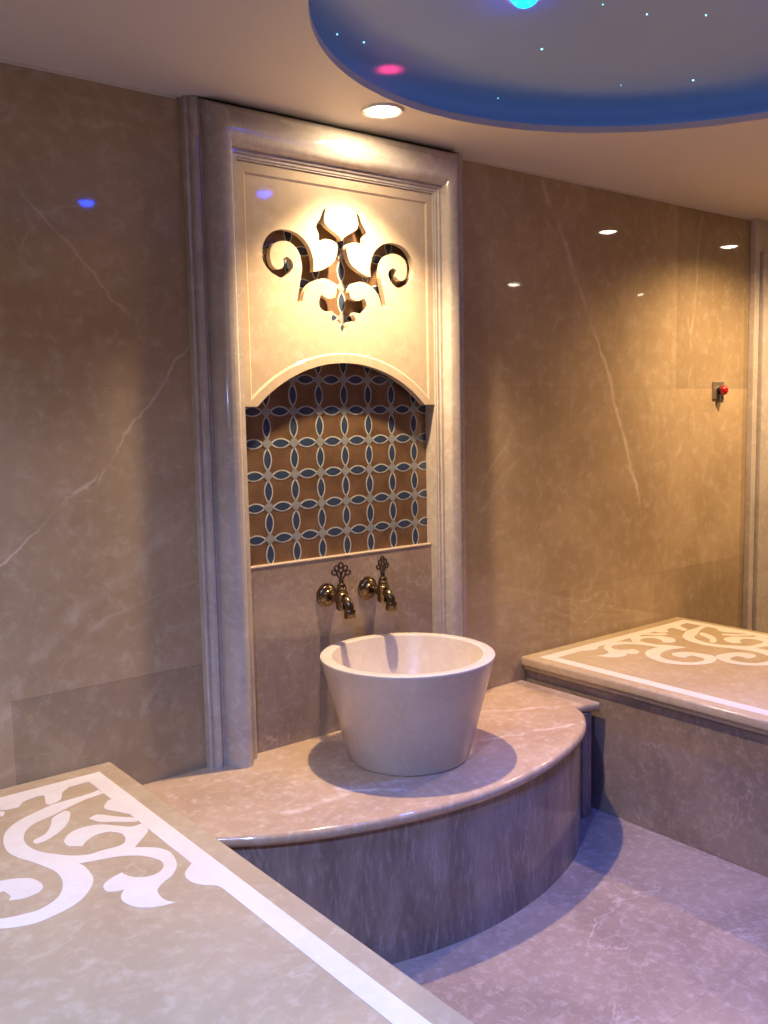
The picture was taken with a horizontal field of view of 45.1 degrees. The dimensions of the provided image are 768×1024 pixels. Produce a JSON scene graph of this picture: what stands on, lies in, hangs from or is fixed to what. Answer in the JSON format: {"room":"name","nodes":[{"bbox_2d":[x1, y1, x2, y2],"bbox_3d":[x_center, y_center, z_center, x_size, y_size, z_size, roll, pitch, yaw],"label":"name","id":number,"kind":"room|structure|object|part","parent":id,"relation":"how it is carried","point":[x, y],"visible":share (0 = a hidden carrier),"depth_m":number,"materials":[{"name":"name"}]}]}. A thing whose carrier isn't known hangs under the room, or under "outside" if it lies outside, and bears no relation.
{"room":"spa","nodes":[
{"label":"spa","id":0,"kind":"room"},
{"bbox_2d":[327,592,353,610],"bbox_3d":[-0.137,0.277,2.882,0.041,0.056,0.125,-6,8,-38],"label":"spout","id":1,"kind":"object","parent":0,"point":[343,602],"depth_m":2.86,"materials":[{"name":"gold metal"}]},
{"bbox_2d":[0,62,750,788],"bbox_3d":[0.136,-0.071,3.225,9.000,2.322,0.080,-6,8,-38],"label":"wall","id":2,"kind":"structure","parent":0,"point":[605,475],"depth_m":2.65,"materials":[{"name":"beige stone"}]},
{"bbox_2d":[179,95,466,768],"bbox_3d":[-0.130,-0.231,2.937,1.034,1.892,0.158,-6,8,-38],"label":"surround","id":3,"kind":"object","parent":2,"relation":"attached to","point":[325,278],"visible":1,"depth_m":2.86,"materials":[{"name":"stone"}]},
{"bbox_2d":[316,562,355,618],"bbox_3d":[-0.140,0.238,2.881,0.077,0.172,0.145,-6,8,-38],"label":"tap","id":4,"kind":"object","parent":3,"relation":"attached to","point":[327,594],"visible":1,"depth_m":2.86,"materials":[{"name":"gold metal"}]},
{"bbox_3d":[-0.133,0.184,2.865,0.063,0.061,0.016,0,6,9],"label":"handle","id":5,"kind":"part","parent":4,"relation":"part of","materials":[{"name":"gold metal"}]},
{"bbox_3d":[-0.131,-0.680,2.880,0.738,0.693,0.026,-6,8,-38],"label":"pierced panel","id":6,"kind":"part","parent":3,"relation":"part of","materials":[{"name":"stone"}]},
{"bbox_3d":[-0.120,0.426,3.010,0.736,0.570,0.005,-6,8,-38],"label":"splash panel","id":7,"kind":"part","parent":3,"relation":"part of","materials":[{"name":"stone"}]},
{"bbox_2d":[358,556,396,610],"bbox_3d":[-0.012,0.224,2.982,0.077,0.172,0.145,-6,8,-38],"label":"tap","id":8,"kind":"object","parent":3,"relation":"attached to","point":[368,587],"visible":1,"depth_m":2.96,"materials":[{"name":"gold metal"}]},
{"bbox_3d":[-0.005,0.170,2.966,0.016,0.060,0.063,2,7,30],"label":"handle","id":9,"kind":"part","parent":8,"relation":"part of","materials":[{"name":"gold metal"}]},
{"bbox_2d":[0,59,750,219],"bbox_3d":[-0.839,-1.100,2.302,6.500,0.006,0.006,-6,8,-38],"label":"trim","id":10,"kind":"structure","parent":2,"relation":"attached to","point":[1,60],"depth_m":3.19,"materials":[{"name":"beige paint"}]},
{"bbox_2d":[712,381,727,402],"bbox_3d":[1.543,-0.546,4.219,0.086,0.098,0.050,-6,8,-38],"label":"valve","id":11,"kind":"object","parent":2,"relation":"attached to","point":[719,389],"visible":1,"depth_m":4.21,"materials":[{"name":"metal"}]},
{"bbox_3d":[1.530,-0.557,4.235,0.086,0.080,0.008,-6,8,-38],"label":"plate","id":12,"kind":"part","parent":11,"relation":"part of","materials":[{"name":"gold metal"}]},
{"bbox_3d":[1.543,-0.523,4.235,0.024,0.048,0.025,-6,8,-38],"label":"lever","id":13,"kind":"part","parent":11,"relation":"part of","materials":[{"name":"gold metal"}]},
{"bbox_3d":[1.549,-0.555,4.211,0.044,0.044,0.030,-6,8,-38],"label":"knob","id":14,"kind":"part","parent":11,"relation":"part of","materials":[{"name":"red plastic"}]},
{"bbox_2d":[742,218,767,632],"bbox_3d":[2.253,-0.270,4.812,1.295,2.302,0.045,-6,8,-38],"label":"trim","id":15,"kind":"structure","parent":2,"relation":"attached to","point":[755,571],"depth_m":4.42,"materials":[{"name":"stone"}]},
{"bbox_2d":[0,0,767,220],"bbox_3d":[1.232,-1.090,1.700,9.000,0.020,3.680,-6,8,-38],"label":"ceiling","id":16,"kind":"structure","parent":0,"point":[266,55],"depth_m":2.49,"materials":[{"name":"beige paint"}]},
{"bbox_2d":[361,103,404,118],"bbox_3d":[-0.003,-1.155,2.664,0.126,0.017,0.126,-6,8,-38],"label":"recessed light","id":17,"kind":"object","parent":16,"relation":"in","point":[377,110],"visible":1,"depth_m":2.65,"materials":[{"name":"white glass"}]},
{"bbox_2d":[308,0,767,125],"bbox_3d":[0.723,-1.184,2.032,2.160,0.118,2.160,-6,8,-38],"label":"ceiling panel","id":18,"kind":"object","parent":16,"relation":"in","point":[612,63],"depth_m":2.58,"materials":[{"name":"blue paint"}]},
{"bbox_2d":[505,0,540,7],"bbox_3d":[0.336,-1.225,2.212,0.098,0.032,0.098,-6,8,-38],"label":"recessed light","id":19,"kind":"object","parent":18,"relation":"in","point":[518,3],"visible":1,"depth_m":2.21,"materials":[{"name":"blue glass"}]},
{"bbox_2d":[392,806,767,1023],"bbox_3d":[1.277,1.239,1.945,9.000,0.060,3.680,-6,8,-38],"label":"floor","id":20,"kind":"structure","parent":0,"point":[643,925],"depth_m":2.47,"materials":[{"name":"stone"}]},
{"bbox_2d":[0,762,473,1023],"bbox_3d":[-0.521,1.043,1.456,1.038,0.501,2.018,-6,8,-38],"label":"bench","id":21,"kind":"object","parent":20,"relation":"on","point":[117,907],"visible":1,"depth_m":1.68,"materials":[{"name":"beige stone"}]},
{"bbox_2d":[143,680,598,963],"bbox_3d":[0.096,0.936,2.804,1.633,0.409,0.664,-6,8,-38],"label":"plinth","id":22,"kind":"object","parent":20,"relation":"on","point":[409,867],"visible":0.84,"depth_m":2.52,"materials":[{"name":"stone"}]},
{"bbox_2d":[320,632,494,775],"bbox_3d":[0.073,0.576,2.782,0.523,0.312,0.523,-6,8,-38],"label":"basin","id":23,"kind":"object","parent":22,"relation":"on","point":[406,703],"visible":1,"depth_m":2.61,"materials":[{"name":"beige stone"}]},
{"bbox_2d":[521,617,767,876],"bbox_3d":[1.558,0.831,3.091,1.024,0.501,2.018,-6,8,-38],"label":"bench","id":24,"kind":"object","parent":20,"relation":"on","point":[679,729],"visible":1,"depth_m":3.14,"materials":[{"name":"beige stone"}]}
]}

